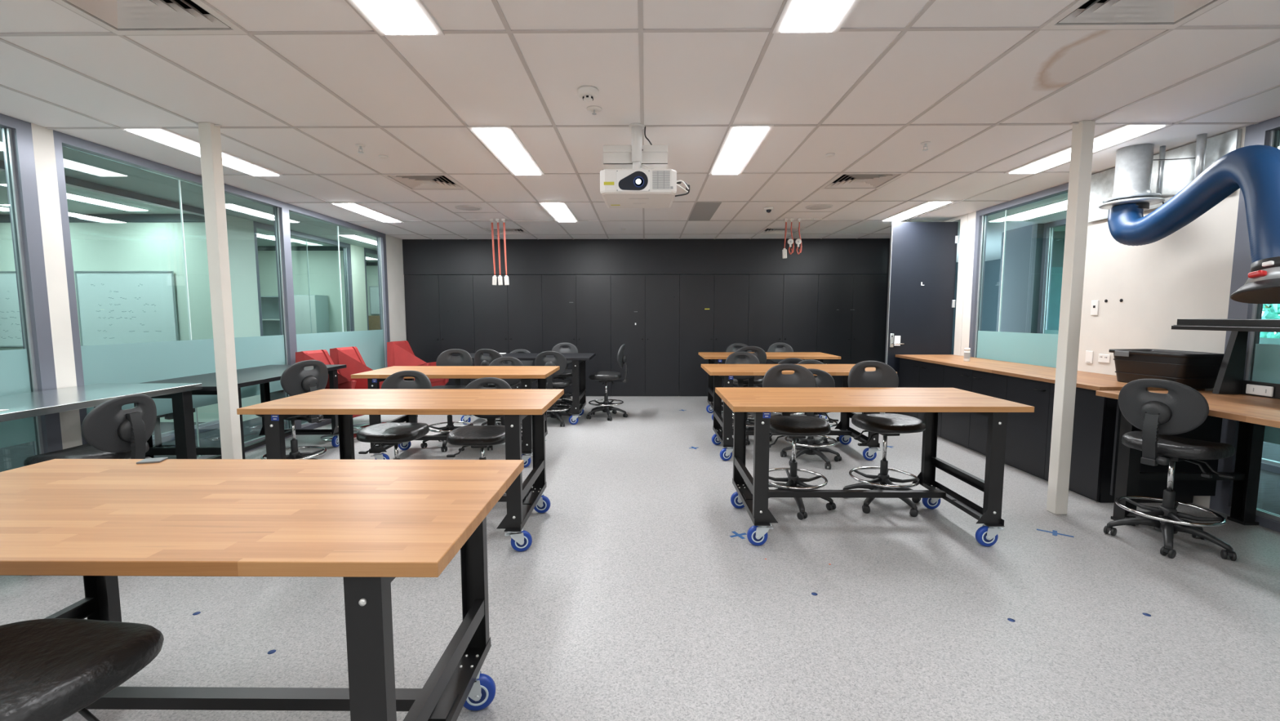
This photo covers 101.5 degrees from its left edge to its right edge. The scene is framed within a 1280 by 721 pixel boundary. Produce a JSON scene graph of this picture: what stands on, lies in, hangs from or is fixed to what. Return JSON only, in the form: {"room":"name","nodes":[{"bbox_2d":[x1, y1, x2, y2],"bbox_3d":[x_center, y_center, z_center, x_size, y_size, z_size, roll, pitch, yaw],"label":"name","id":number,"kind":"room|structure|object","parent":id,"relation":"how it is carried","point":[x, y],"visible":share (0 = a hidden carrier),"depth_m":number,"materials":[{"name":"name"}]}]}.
{"room":"workshop classroom","nodes":[
{"label":"workshop classroom","id":0,"kind":"room"},
{"bbox_2d":[0,214,379,422],"bbox_3d":[-7.546,-0.413,5.509,6.800,2.700,15.100,0,5,1],"label":"wall","id":1,"kind":"structure","parent":0,"point":[115,246],"depth_m":6.82,"materials":[{"name":"white paint"}]},
{"bbox_2d":[0,271,22,346],"bbox_3d":[-8.509,-0.665,6.801,1.680,0.980,0.020,0,5,1],"label":"whiteboard","id":2,"kind":"object","parent":1,"relation":"attached to","point":[11,332],"visible":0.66,"depth_m":6.80,"materials":[{"name":"white"}]},
{"bbox_2d":[74,271,178,346],"bbox_3d":[-6.654,-0.664,6.783,1.270,0.980,0.020,0,5,1],"label":"whiteboard","id":3,"kind":"object","parent":1,"relation":"attached to","point":[114,307],"visible":0.98,"depth_m":6.78,"materials":[{"name":"white"}]},
{"bbox_2d":[64,175,219,444],"bbox_3d":[-5.363,-0.440,5.816,0.100,2.698,1.840,0,5,1],"label":"window","id":4,"kind":"structure","parent":1,"relation":"in","point":[69,181],"depth_m":5.68,"materials":[{"name":"grey metal"}]},
{"bbox_2d":[0,213,377,265],"bbox_3d":[-7.554,-2.087,9.763,6.500,0.100,6.135,0,5,1],"label":"trim","id":5,"kind":"structure","parent":1,"relation":"attached to","point":[112,218],"depth_m":6.70,"materials":[{"name":"grey paint"}]},
{"bbox_2d":[253,221,354,336],"bbox_3d":[-5.337,-0.669,8.461,0.100,2.698,2.370,0,5,1],"label":"window","id":6,"kind":"structure","parent":1,"relation":"in","point":[346,247],"depth_m":8.89,"materials":[{"name":"grey metal"}]},
{"bbox_2d":[364,247,377,330],"bbox_3d":[-5.308,-0.933,11.505,0.100,2.698,2.820,0,5,1],"label":"window","id":7,"kind":"structure","parent":1,"relation":"in","point":[366,250],"depth_m":10.09,"materials":[{"name":"grey metal"}]},
{"bbox_2d":[368,286,379,314],"bbox_3d":[-6.124,-1.387,12.859,1.030,0.870,0.020,0,5,1],"label":"whiteboard","id":8,"kind":"object","parent":1,"relation":"attached to","point":[374,291],"visible":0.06,"depth_m":12.85,"materials":[{"name":"white"}]},
{"bbox_2d":[368,315,380,329],"bbox_3d":[-6.174,-0.879,12.903,1.200,0.450,0.020,0,5,1],"label":"cork board","id":9,"kind":"object","parent":1,"relation":"attached to","point":[374,321],"visible":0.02,"depth_m":12.89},
{"bbox_2d":[31,123,406,448],"bbox_3d":[-4.165,-0.202,3.050,0.130,2.700,13.230,0,5,1],"label":"wall","id":10,"kind":"structure","parent":0,"point":[42,137],"depth_m":3.69,"materials":[{"name":"beige paint"}]},
{"bbox_2d":[0,113,62,454],"bbox_3d":[-4.158,-0.135,2.288,0.100,2.698,2.700,0,5,1],"label":"window","id":11,"kind":"structure","parent":10,"relation":"in","point":[31,368],"depth_m":3.52,"materials":[{"name":"grey metal"}]},
{"bbox_2d":[53,130,297,458],"bbox_3d":[-4.132,-0.364,4.938,0.100,2.698,2.360,0,5,1],"label":"window","id":12,"kind":"structure","parent":10,"relation":"in","point":[146,362],"depth_m":4.58,"materials":[{"name":"glass"}]},
{"bbox_2d":[284,203,390,429],"bbox_3d":[-4.109,-0.567,7.274,0.100,2.698,2.330,0,5,1],"label":"window","id":13,"kind":"structure","parent":10,"relation":"in","point":[371,344],"depth_m":7.37,"materials":[{"name":"grey metal"}]},
{"bbox_2d":[0,389,1279,720],"bbox_3d":[-1.302,1.040,4.921,19.300,0.100,16.800,0,5,1],"label":"floor","id":14,"kind":"structure","parent":0,"point":[633,597],"depth_m":2.55,"materials":[{"name":"plastic"}]},
{"bbox_2d":[0,617,164,720],"bbox_3d":[-1.343,0.785,1.112,0.560,1.065,0.591,1,5,7],"label":"stool","id":15,"kind":"object","parent":14,"relation":"on","point":[51,668],"visible":1,"depth_m":1.15,"materials":[{"name":"black plastic"}]},
{"bbox_2d":[23,394,156,466],"bbox_3d":[-3.192,0.673,3.075,0.596,0.951,0.571,0,5,3],"label":"stool","id":16,"kind":"object","parent":14,"relation":"on","point":[109,431],"visible":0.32,"depth_m":2.96,"materials":[{"name":"grey plastic"}]},
{"bbox_2d":[0,382,202,458],"bbox_3d":[-3.705,0.718,2.856,0.775,0.900,2.275,0,5,1],"label":"workbench","id":17,"kind":"object","parent":14,"relation":"on","point":[35,403],"visible":0.57,"depth_m":3.58,"materials":[{"name":"silver metal"}]},
{"bbox_2d":[152,408,195,447],"bbox_3d":[-4.721,0.461,5.130,0.589,1.020,0.546,2,5,22],"label":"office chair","id":18,"kind":"object","parent":14,"relation":"on","point":[157,436],"visible":0.08,"depth_m":5.11,"materials":[{"name":"black plastic"}]},
{"bbox_2d":[196,122,242,458],"bbox_3d":[-2.922,-0.256,3.663,0.160,2.700,0.085,0,5,1],"label":"column","id":19,"kind":"structure","parent":14,"relation":"on","point":[210,138],"depth_m":3.62,"materials":[{"name":"paint"}]},
{"bbox_2d":[133,364,346,458],"bbox_3d":[-3.620,0.556,4.902,0.825,0.870,1.780,0,5,-1],"label":"workbench","id":20,"kind":"object","parent":14,"relation":"on","point":[263,375],"visible":0.31,"depth_m":4.68,"materials":[{"name":"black metal"}]},
{"bbox_2d":[0,458,524,720],"bbox_3d":[-1.330,0.841,1.595,1.780,0.870,0.833,0,5,1],"label":"workbench","id":21,"kind":"object","parent":14,"relation":"on","point":[369,523],"visible":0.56,"depth_m":1.47,"materials":[{"name":"brown wood"}]},
{"bbox_2d":[260,296,280,336],"bbox_3d":[-6.755,-0.310,9.766,0.840,1.760,0.380,0,5,1],"label":"bookcase","id":22,"kind":"object","parent":14,"relation":"on","point":[269,304],"visible":0.12,"depth_m":9.90,"materials":[{"name":"grey"}]},
{"bbox_2d":[256,360,328,459],"bbox_3d":[-3.011,0.504,4.566,0.584,1.030,0.552,1,5,6],"label":"stool","id":23,"kind":"object","parent":14,"relation":"on","point":[295,380],"visible":0.46,"depth_m":4.42,"materials":[{"name":"grey plastic"}]},
{"bbox_2d":[293,294,329,333],"bbox_3d":[-6.095,-0.319,9.739,0.400,1.780,0.420,0,5,1],"label":"tall cabinet","id":24,"kind":"object","parent":14,"relation":"on","point":[319,304],"visible":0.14,"depth_m":9.52,"materials":[{"name":"grey"}]},
{"bbox_2d":[295,349,384,441],"bbox_3d":[-3.509,0.387,6.100,0.840,1.000,0.540,1,5,13],"label":"armchair","id":25,"kind":"object","parent":14,"relation":"on","point":[322,355],"visible":0.12,"depth_m":6.03,"materials":[{"name":"red fabric"}]},
{"bbox_2d":[329,346,390,429],"bbox_3d":[-3.483,0.333,6.717,0.840,1.000,0.540,1,5,13],"label":"armchair","id":26,"kind":"object","parent":14,"relation":"on","point":[351,357],"visible":0.15,"depth_m":6.55,"materials":[{"name":"red fabric"}]},
{"bbox_2d":[356,370,431,459],"bbox_3d":[-1.835,0.586,3.965,0.578,0.970,0.562,0,5,3],"label":"stool","id":27,"kind":"object","parent":14,"relation":"on","point":[395,433],"visible":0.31,"depth_m":3.94,"materials":[{"name":"grey plastic"}]},
{"bbox_2d":[236,388,564,551],"bbox_3d":[-1.451,0.679,3.471,1.780,0.870,0.830,0,5,1],"label":"workbench","id":28,"kind":"object","parent":14,"relation":"on","point":[521,498],"visible":0.56,"depth_m":3.21,"materials":[{"name":"brown wood"}]},
{"bbox_2d":[386,340,448,386],"bbox_3d":[-3.525,0.198,8.275,0.840,1.000,0.540,1,5,16],"label":"armchair","id":29,"kind":"object","parent":14,"relation":"on","point":[398,353],"visible":0.2,"depth_m":8.13,"materials":[{"name":"red fabric"}]},
{"bbox_2d":[404,275,475,385],"bbox_3d":[-3.458,-0.446,9.337,1.180,2.100,0.608,0,5,1],"label":"tall cabinet","id":30,"kind":"object","parent":14,"relation":"on","point":[440,316],"visible":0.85,"depth_m":9.03,"materials":[{"name":"black laminate"}]},
{"bbox_2d":[420,348,473,451],"bbox_3d":[-2.055,0.409,5.654,0.576,1.030,0.598,0,5,1],"label":"stool","id":31,"kind":"object","parent":14,"relation":"on","point":[445,358],"visible":0.41,"depth_m":5.82,"materials":[{"name":"grey plastic"}]},
{"bbox_2d":[351,365,559,467],"bbox_3d":[-1.749,0.528,5.207,1.780,0.870,0.831,0,5,1],"label":"workbench","id":32,"kind":"object","parent":14,"relation":"on","point":[527,375],"visible":0.43,"depth_m":4.93,"materials":[{"name":"brown wood"}]},
{"bbox_2d":[446,377,511,493],"bbox_3d":[-1.224,0.612,3.977,0.556,0.915,0.572,-2,5,-20],"label":"stool","id":33,"kind":"object","parent":14,"relation":"on","point":[481,437],"visible":0.27,"depth_m":3.94,"materials":[{"name":"grey plastic"}]},
{"bbox_2d":[474,348,522,431],"bbox_3d":[-1.715,0.357,6.317,0.568,1.020,0.594,2,5,18],"label":"stool","id":34,"kind":"object","parent":14,"relation":"on","point":[480,359],"visible":0.19,"depth_m":6.04,"materials":[{"name":"grey plastic"}]},
{"bbox_2d":[481,356,523,450],"bbox_3d":[-1.524,0.450,5.699,0.546,0.941,0.583,0,5,-1],"label":"stool","id":35,"kind":"object","parent":14,"relation":"on","point":[498,362],"visible":0.14,"depth_m":5.88,"materials":[{"name":"grey plastic"}]},
{"bbox_2d":[472,275,542,389],"bbox_3d":[-2.275,-0.445,9.325,1.180,2.100,0.608,0,5,1],"label":"tall cabinet","id":36,"kind":"object","parent":14,"relation":"on","point":[508,318],"visible":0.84,"depth_m":9.02,"materials":[{"name":"black laminate"}]},
{"bbox_2d":[460,352,595,424],"bbox_3d":[-1.531,0.363,7.111,1.780,0.870,0.825,0,5,1],"label":"workbench","id":37,"kind":"object","parent":14,"relation":"on","point":[579,380],"visible":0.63,"depth_m":6.75,"materials":[{"name":"black laminate"}]},
{"bbox_2d":[534,351,572,426],"bbox_3d":[-1.101,0.340,6.827,0.556,0.965,0.572,-2,5,-17],"label":"stool","id":38,"kind":"object","parent":14,"relation":"on","point":[559,359],"visible":0.56,"depth_m":6.59,"materials":[{"name":"grey plastic"}]},
{"bbox_2d":[551,342,577,413],"bbox_3d":[-1.123,0.244,7.788,0.563,0.990,0.579,0,5,1],"label":"stool","id":39,"kind":"object","parent":14,"relation":"on","point":[571,348],"visible":0.35,"depth_m":7.93,"materials":[{"name":"grey plastic"}]},
{"bbox_2d":[542,275,611,395],"bbox_3d":[-1.092,-0.445,9.313,1.180,2.100,0.608,0,5,1],"label":"tall cabinet","id":40,"kind":"object","parent":14,"relation":"on","point":[576,308],"visible":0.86,"depth_m":9.01,"materials":[{"name":"black laminate"}]},
{"bbox_2d":[586,343,627,421],"bbox_3d":[-0.455,0.278,7.249,0.576,1.015,0.552,2,5,22],"label":"stool","id":41,"kind":"object","parent":14,"relation":"on","point":[602,376],"visible":1,"depth_m":7.16,"materials":[{"name":"grey plastic"}]},
{"bbox_2d":[610,274,679,395],"bbox_3d":[0.091,-0.444,9.302,1.180,2.100,0.608,0,5,1],"label":"tall cabinet","id":42,"kind":"object","parent":14,"relation":"on","point":[645,308],"visible":1,"depth_m":9.02,"materials":[{"name":"black laminate"}]},
{"bbox_2d":[679,274,749,395],"bbox_3d":[1.274,-0.444,9.290,1.180,2.100,0.608,0,5,1],"label":"tall cabinet","id":43,"kind":"object","parent":14,"relation":"on","point":[713,308],"visible":0.84,"depth_m":8.99,"materials":[{"name":"black laminate"}]},
{"bbox_2d":[724,351,772,444],"bbox_3d":[1.184,0.409,5.924,0.571,0.980,0.596,0,5,-1],"label":"stool","id":44,"kind":"object","parent":14,"relation":"on","point":[750,358],"visible":0.2,"depth_m":6.11,"materials":[{"name":"grey plastic"}]},
{"bbox_2d":[732,346,766,423],"bbox_3d":[1.292,0.330,6.493,0.563,1.040,0.579,0,5,-1],"label":"stool","id":45,"kind":"object","parent":14,"relation":"on","point":[760,353],"visible":0.24,"depth_m":6.24,"materials":[{"name":"grey plastic"}]},
{"bbox_2d":[697,351,840,420],"bbox_3d":[1.741,0.347,7.276,1.780,0.870,0.829,0,5,1],"label":"workbench","id":46,"kind":"object","parent":14,"relation":"on","point":[713,357],"visible":0.37,"depth_m":7.15,"materials":[{"name":"brown wood"}]},
{"bbox_2d":[767,342,793,364],"bbox_3d":[2.156,0.233,7.950,0.560,0.980,0.591,0,5,1],"label":"stool","id":47,"kind":"object","parent":14,"relation":"on","point":[772,348],"visible":0.1,"depth_m":8.13,"materials":[{"name":"grey plastic"}]},
{"bbox_2d":[747,274,818,386],"bbox_3d":[2.457,-0.444,9.279,1.180,2.100,0.608,0,5,1],"label":"tall cabinet","id":48,"kind":"object","parent":14,"relation":"on","point":[783,308],"visible":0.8,"depth_m":8.97,"materials":[{"name":"black laminate"}]},
{"bbox_2d":[771,357,804,415],"bbox_3d":[1.893,0.396,6.595,0.546,0.891,0.583,0,5,3],"label":"stool","id":49,"kind":"object","parent":14,"relation":"on","point":[791,359],"visible":0.09,"depth_m":6.33,"materials":[{"name":"grey plastic"}]},
{"bbox_2d":[762,363,835,519],"bbox_3d":[1.121,0.560,3.867,0.570,1.035,0.560,-3,6,-28],"label":"stool","id":50,"kind":"object","parent":14,"relation":"on","point":[794,427],"visible":0.63,"depth_m":3.86,"materials":[{"name":"black plastic"}]},
{"bbox_2d":[701,364,897,460],"bbox_3d":[1.563,0.508,5.423,1.780,0.870,0.832,0,5,1],"label":"workbench","id":51,"kind":"object","parent":14,"relation":"on","point":[722,427],"visible":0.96,"depth_m":5.37,"materials":[{"name":"brown wood"}]},
{"bbox_2d":[780,368,841,469],"bbox_3d":[1.661,0.516,5.009,0.572,0.925,0.561,-1,5,-12],"label":"stool","id":52,"kind":"object","parent":14,"relation":"on","point":[824,380],"visible":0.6,"depth_m":4.93,"materials":[{"name":"grey plastic"}]},
{"bbox_2d":[795,359,839,443],"bbox_3d":[1.987,0.458,5.879,0.576,0.891,0.597,0,5,1],"label":"stool","id":53,"kind":"object","parent":14,"relation":"on","point":[806,361],"visible":0.16,"depth_m":6.07,"materials":[{"name":"grey plastic"}]},
{"bbox_2d":[816,274,888,387],"bbox_3d":[3.640,-0.443,9.267,1.180,2.100,0.608,0,5,1],"label":"tall cabinet","id":54,"kind":"object","parent":14,"relation":"on","point":[851,313],"visible":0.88,"depth_m":8.96,"materials":[{"name":"black laminate"}]},
{"bbox_2d":[715,386,1034,546],"bbox_3d":[1.449,0.671,3.545,1.780,0.870,0.825,0,5,1],"label":"workbench","id":55,"kind":"object","parent":14,"relation":"on","point":[752,493],"visible":1,"depth_m":3.35,"materials":[{"name":"brown wood"}]},
{"bbox_2d":[842,360,925,516],"bbox_3d":[1.849,0.550,3.890,0.554,1.050,0.586,-1,5,-5],"label":"stool","id":56,"kind":"object","parent":14,"relation":"on","point":[884,375],"visible":0.78,"depth_m":3.89,"materials":[{"name":"black plastic"}]},
{"bbox_2d":[897,357,944,437],"bbox_3d":[3.813,0.424,6.506,0.751,0.848,1.045,0,5,1],"label":"base cabinet","id":57,"kind":"object","parent":14,"relation":"on","point":[912,373],"visible":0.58,"depth_m":6.47,"materials":[{"name":"black laminate"}]},
{"bbox_2d":[940,364,1007,463],"bbox_3d":[3.803,0.514,5.465,0.751,0.848,1.045,0,5,1],"label":"base cabinet","id":58,"kind":"object","parent":14,"relation":"on","point":[969,430],"visible":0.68,"depth_m":5.47,"materials":[{"name":"black laminate"}]},
{"bbox_2d":[1046,120,1097,514],"bbox_3d":[2.988,-0.256,3.635,0.160,2.700,0.085,0,5,1],"label":"column","id":59,"kind":"structure","parent":14,"relation":"on","point":[1083,131],"depth_m":3.61,"materials":[{"name":"paint"}]},
{"bbox_2d":[1004,375,1193,502],"bbox_3d":[3.793,0.605,4.424,0.751,0.848,1.045,0,5,1],"label":"base cabinet","id":60,"kind":"object","parent":14,"relation":"on","point":[1028,434],"visible":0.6,"depth_m":4.14,"materials":[{"name":"black laminate"}]},
{"bbox_2d":[895,354,1204,391],"bbox_3d":[3.795,0.074,5.435,0.770,0.032,3.170,0,5,1],"label":"countertop","id":61,"kind":"structure","parent":60,"relation":"on","point":[1085,380],"depth_m":5.02,"materials":[{"name":"brown wood"}]},
{"bbox_2d":[1108,348,1224,388],"bbox_3d":[3.970,0.057,3.961,0.387,0.254,0.566,0,5,-5],"label":"tub","id":62,"kind":"object","parent":61,"relation":"on","point":[1195,370],"visible":0.82,"depth_m":3.81,"materials":[{"name":"black plastic"}]},
{"bbox_2d":[1103,378,1236,560],"bbox_3d":[3.279,0.620,3.195,0.592,1.030,0.563,-2,5,-23],"label":"stool","id":63,"kind":"object","parent":14,"relation":"on","point":[1183,409],"visible":1,"depth_m":3.09,"materials":[{"name":"black plastic"}]},
{"bbox_2d":[1095,319,1279,524],"bbox_3d":[3.708,0.475,2.816,0.900,1.383,1.890,0,5,1],"label":"workbench","id":64,"kind":"object","parent":14,"relation":"on","point":[1255,405],"visible":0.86,"depth_m":3.54,"materials":[{"name":"brown wood"}]},
{"bbox_2d":[1171,325,1279,332],"bbox_3d":[3.857,-0.150,2.700,0.500,0.026,1.720,0,5,1],"label":"shelf","id":65,"kind":"object","parent":64,"relation":"attached to","point":[1233,328],"depth_m":3.19,"materials":[{"name":"black metal"}]},
{"bbox_2d":[1173,319,1279,327],"bbox_3d":[3.834,-0.185,2.692,0.445,0.045,1.710,0,5,1],"label":"shelf","id":66,"kind":"object","parent":64,"relation":"on","point":[1180,322],"depth_m":3.23,"materials":[{"name":"black metal"}]},
{"bbox_2d":[1245,383,1273,396],"bbox_3d":[4.105,0.197,3.465,0.015,0.065,0.150,0,5,1],"label":"power outlet","id":67,"kind":"object","parent":64,"relation":"attached to","point":[1251,389],"depth_m":3.46,"materials":[{"name":"grey plastic"}]},
{"bbox_2d":[0,0,1279,262],"bbox_3d":[-1.304,-1.722,4.682,19.300,0.056,16.800,0,5,1],"label":"ceiling","id":68,"kind":"structure","parent":0,"point":[993,93],"depth_m":3.17,"materials":[{"name":"tile"}]},
{"bbox_2d":[0,182,150,211],"bbox_3d":[-6.173,-1.786,5.778,0.280,0.012,1.340,0,5,1],"label":"recessed light","id":69,"kind":"object","parent":68,"relation":"in","point":[69,196],"visible":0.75,"depth_m":5.96,"materials":[{"name":"white paint"}]},
{"bbox_2d":[53,0,247,35],"bbox_3d":[-2.099,-1.554,2.091,0.606,0.173,0.606,0,5,1],"label":"ceiling vent","id":70,"kind":"object","parent":68,"relation":"in","point":[120,17],"visible":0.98,"depth_m":2.29,"materials":[{"name":"white metal"}]},
{"bbox_2d":[119,127,284,176],"bbox_3d":[-3.431,-1.648,4.204,0.295,0.018,1.224,0,5,1],"label":"recessed light","id":71,"kind":"object","parent":68,"relation":"in","point":[166,137],"visible":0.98,"depth_m":3.95,"materials":[{"name":"white paint"}]},
{"bbox_2d":[337,234,377,244],"bbox_3d":[-4.712,-2.066,9.002,0.280,0.012,1.240,0,5,1],"label":"recessed light","id":72,"kind":"object","parent":68,"relation":"in","point":[349,236],"visible":0.71,"depth_m":8.77,"materials":[{"name":"white paint"}]},
{"bbox_2d":[328,202,404,222],"bbox_3d":[-3.408,-1.855,6.595,0.295,0.018,1.224,0,5,1],"label":"recessed light","id":73,"kind":"object","parent":68,"relation":"in","point":[357,208],"visible":1,"depth_m":6.45,"materials":[{"name":"white paint"}]},
{"bbox_2d":[346,0,444,35],"bbox_3d":[-1.050,-1.440,1.790,0.295,0.018,1.224,0,5,1],"label":"recessed light","id":74,"kind":"object","parent":68,"relation":"in","point":[386,17],"visible":1,"depth_m":2.24,"materials":[{"name":"white paint"}]},
{"bbox_2d":[381,174,467,190],"bbox_3d":[-2.070,-1.813,5.080,0.606,0.173,0.606,0,5,1],"label":"ceiling vent","id":75,"kind":"object","parent":68,"relation":"in","point":[411,182],"visible":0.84,"depth_m":5.14,"materials":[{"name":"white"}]},
{"bbox_2d":[489,218,497,285],"bbox_3d":[-1.976,-1.459,7.050,0.074,0.885,0.040,0,5,1],"label":"power cord","id":76,"kind":"object","parent":68,"relation":"hanging from","point":[494,277],"visible":1,"depth_m":7.06,"materials":[{"name":"red plastic"}]},
{"bbox_2d":[501,218,509,285],"bbox_3d":[-1.815,-1.459,7.048,0.076,0.885,0.040,0,5,1],"label":"power cord","id":77,"kind":"object","parent":68,"relation":"hanging from","point":[506,277],"visible":1,"depth_m":7.05,"materials":[{"name":"red plastic"}]},
{"bbox_2d":[467,125,544,175],"bbox_3d":[-1.026,-1.647,4.181,0.295,0.018,1.224,0,5,1],"label":"recessed light","id":78,"kind":"object","parent":68,"relation":"in","point":[503,142],"visible":1,"depth_m":4.01,"materials":[{"name":"white paint"}]},
{"bbox_2d":[483,228,531,235],"bbox_3d":[-2.041,-2.071,8.069,0.606,0.173,0.606,0,5,1],"label":"ceiling vent","id":79,"kind":"object","parent":68,"relation":"in","point":[508,231],"visible":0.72,"depth_m":8.17,"materials":[{"name":"white metal"}]},
{"bbox_2d":[538,201,577,222],"bbox_3d":[-1.003,-1.854,6.572,0.295,0.018,1.224,0,5,1],"label":"recessed light","id":80,"kind":"object","parent":68,"relation":"in","point":[559,211],"visible":1,"depth_m":6.44,"materials":[{"name":"white paint"}]},
{"bbox_2d":[577,85,598,102],"bbox_3d":[-0.300,-1.526,3.013,0.124,0.056,0.124,0,5,1],"label":"smoke detector","id":81,"kind":"object","parent":68,"relation":"attached to","point":[588,93],"visible":1,"depth_m":2.98,"materials":[{"name":"white plastic"}]},
{"bbox_2d":[600,123,689,208],"bbox_3d":[0.038,-1.352,3.596,0.595,0.505,0.502,0,5,1],"label":"projector","id":82,"kind":"object","parent":68,"relation":"hanging from","point":[637,175],"visible":1,"depth_m":3.54,"materials":[{"name":"white plastic"}]},
{"bbox_2d":[652,170,670,189],"bbox_3d":[0.137,-1.163,3.369,0.113,0.114,0.004,0,5,1],"label":"vent grille","id":83,"kind":"object","parent":82,"relation":"attached to","point":[660,179],"depth_m":3.37,"materials":[{"name":"grey plastic"}]},
{"bbox_2d":[688,202,721,221],"bbox_3d":[0.795,-1.857,6.552,0.290,0.008,1.150,0,5,1],"label":"ceiling vent","id":84,"kind":"object","parent":68,"relation":"in","point":[702,211],"visible":1,"depth_m":6.45,"materials":[{"name":"grey metal"}]},
{"bbox_2d":[708,124,773,174],"bbox_3d":[0.769,-1.647,4.163,0.295,0.018,1.224,0,5,1],"label":"recessed light","id":85,"kind":"object","parent":68,"relation":"in","point":[740,144],"visible":1,"depth_m":4.00,"materials":[{"name":"white paint"}]},
{"bbox_2d":[757,227,805,234],"bbox_3d":[2.159,-2.070,8.028,0.606,0.173,0.606,0,5,1],"label":"ceiling vent","id":86,"kind":"object","parent":68,"relation":"in","point":[766,230],"visible":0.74,"depth_m":8.11,"materials":[{"name":"white metal"}]},
{"bbox_2d":[772,0,859,33],"bbox_3d":[0.745,-1.439,1.772,0.295,0.018,1.224,0,5,1],"label":"recessed light","id":87,"kind":"object","parent":68,"relation":"in","point":[797,16],"visible":1,"depth_m":2.24,"materials":[{"name":"white paint"}]},
{"bbox_2d":[819,173,906,189],"bbox_3d":[2.130,-1.811,5.039,0.606,0.173,0.606,0,5,1],"label":"ceiling vent","id":88,"kind":"object","parent":68,"relation":"in","point":[843,180],"visible":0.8,"depth_m":5.10,"materials":[{"name":"white metal"}]},
{"bbox_2d":[880,200,955,221],"bbox_3d":[3.422,-1.853,6.528,0.295,0.018,1.224,0,5,1],"label":"recessed light","id":89,"kind":"object","parent":68,"relation":"in","point":[926,206],"visible":1,"depth_m":6.41,"materials":[{"name":"white paint"}]},
{"bbox_2d":[1004,123,1172,173],"bbox_3d":[3.449,-1.646,4.137,0.295,0.018,1.224,0,5,1],"label":"recessed light","id":90,"kind":"object","parent":68,"relation":"in","point":[1122,134],"visible":0.92,"depth_m":3.91,"materials":[{"name":"white paint"}]},
{"bbox_2d":[1040,0,1226,30],"bbox_3d":[2.101,-1.552,2.050,0.606,0.173,0.606,0,5,1],"label":"ceiling vent","id":91,"kind":"object","parent":68,"relation":"in","point":[1084,14],"visible":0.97,"depth_m":2.26,"materials":[{"name":"white metal"}]},
{"bbox_2d":[986,146,1279,222],"bbox_3d":[4.886,-1.778,5.620,0.200,0.012,3.240,0,5,1],"label":"recessed light","id":92,"kind":"object","parent":68,"relation":"in","point":[1064,202],"visible":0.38,"depth_m":6.47,"materials":[{"name":"white paint"}]},
{"bbox_2d":[1098,133,1279,303],"bbox_3d":[3.582,-0.963,3.302,0.512,1.233,2.074,2,5,22],"label":"extraction arm","id":93,"kind":"object","parent":68,"relation":"hanging from","point":[1255,170],"visible":1,"depth_m":3.28},
{"bbox_2d":[1230,260,1279,303],"bbox_3d":[3.181,-0.386,2.579,0.349,0.208,0.346,0,5,1],"label":"hood","id":94,"kind":"object","parent":93,"relation":"attached to","point":[1262,286],"depth_m":2.59,"materials":[{"name":"grey metal"}]},
{"bbox_2d":[402,238,889,275],"bbox_3d":[0.091,-0.750,9.348,8.960,2.700,0.704,0,5,1],"label":"wall","id":95,"kind":"structure","parent":0,"point":[722,255],"depth_m":8.91,"materials":[{"name":"grey laminate"}]},
{"bbox_2d":[951,223,1065,354],"bbox_3d":[6.339,-0.374,4.975,4.020,2.700,16.300,0,5,1],"label":"wall","id":96,"kind":"structure","parent":0,"point":[1023,254],"depth_m":7.91,"materials":[{"name":"grey paint"}]},
{"bbox_2d":[1047,266,1062,330],"bbox_3d":[6.730,-0.877,8.175,1.900,1.150,0.030,0,5,1],"label":"window","id":97,"kind":"structure","parent":96,"relation":"attached to","point":[1056,272],"depth_m":8.15,"materials":[{"name":"teal glass"}]},
{"bbox_2d":[1036,218,1279,473],"bbox_3d":[5.756,-0.436,5.703,0.100,2.698,3.650,0,5,1],"label":"window","id":98,"kind":"structure","parent":96,"relation":"in","point":[1267,464],"depth_m":7.39,"materials":[{"name":"glass"}]},
{"bbox_2d":[942,126,1245,507],"bbox_3d":[4.204,-0.154,2.455,0.100,2.700,12.200,0,5,1],"label":"wall","id":99,"kind":"structure","parent":0,"point":[1186,273],"depth_m":4.26,"materials":[{"name":"beige paint"}]},
{"bbox_2d":[883,222,958,413],"bbox_3d":[3.760,-0.517,6.977,0.873,2.618,0.121,0,5,1],"label":"door","id":100,"kind":"structure","parent":99,"relation":"in","point":[921,301],"depth_m":6.96,"materials":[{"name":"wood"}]},
{"bbox_2d":[968,182,1068,367],"bbox_3d":[4.237,-0.444,5.807,0.100,2.698,1.670,0,5,1],"label":"window","id":101,"kind":"structure","parent":99,"relation":"in","point":[1032,348],"depth_m":6.11,"materials":[{"name":"teal glass"}]},
{"bbox_2d":[1088,128,1242,222],"bbox_3d":[4.151,-1.440,4.246,0.038,0.428,1.230,0,5,1],"label":"metal panel","id":102,"kind":"object","parent":99,"relation":"attached to","point":[1178,174],"visible":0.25,"depth_m":4.06,"materials":[{"name":"silver metal"}]},
{"bbox_2d":[1208,115,1279,532],"bbox_3d":[4.202,-0.135,2.236,0.100,2.698,2.960,0,5,1],"label":"window","id":103,"kind":"structure","parent":99,"relation":"in","point":[1262,363],"depth_m":3.59,"materials":[{"name":"teal glass"}]},
{"label":"outside","id":104,"kind":"structure","parent":0,"visible":0},
{"bbox_3d":[24.286,0.464,13.855,31.700,0.280,52.000,0,5,1],"label":"ground","id":105,"kind":"structure","parent":104,"visible":0},
{"bbox_2d":[1259,303,1279,337],"bbox_3d":[11.482,-0.701,8.889,3.546,3.208,8.635,0,5,1],"label":"hedge","id":106,"kind":"object","parent":105,"relation":"on","point":[1271,311],"visible":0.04,"depth_m":9.45,"materials":[{"name":"green plant"}]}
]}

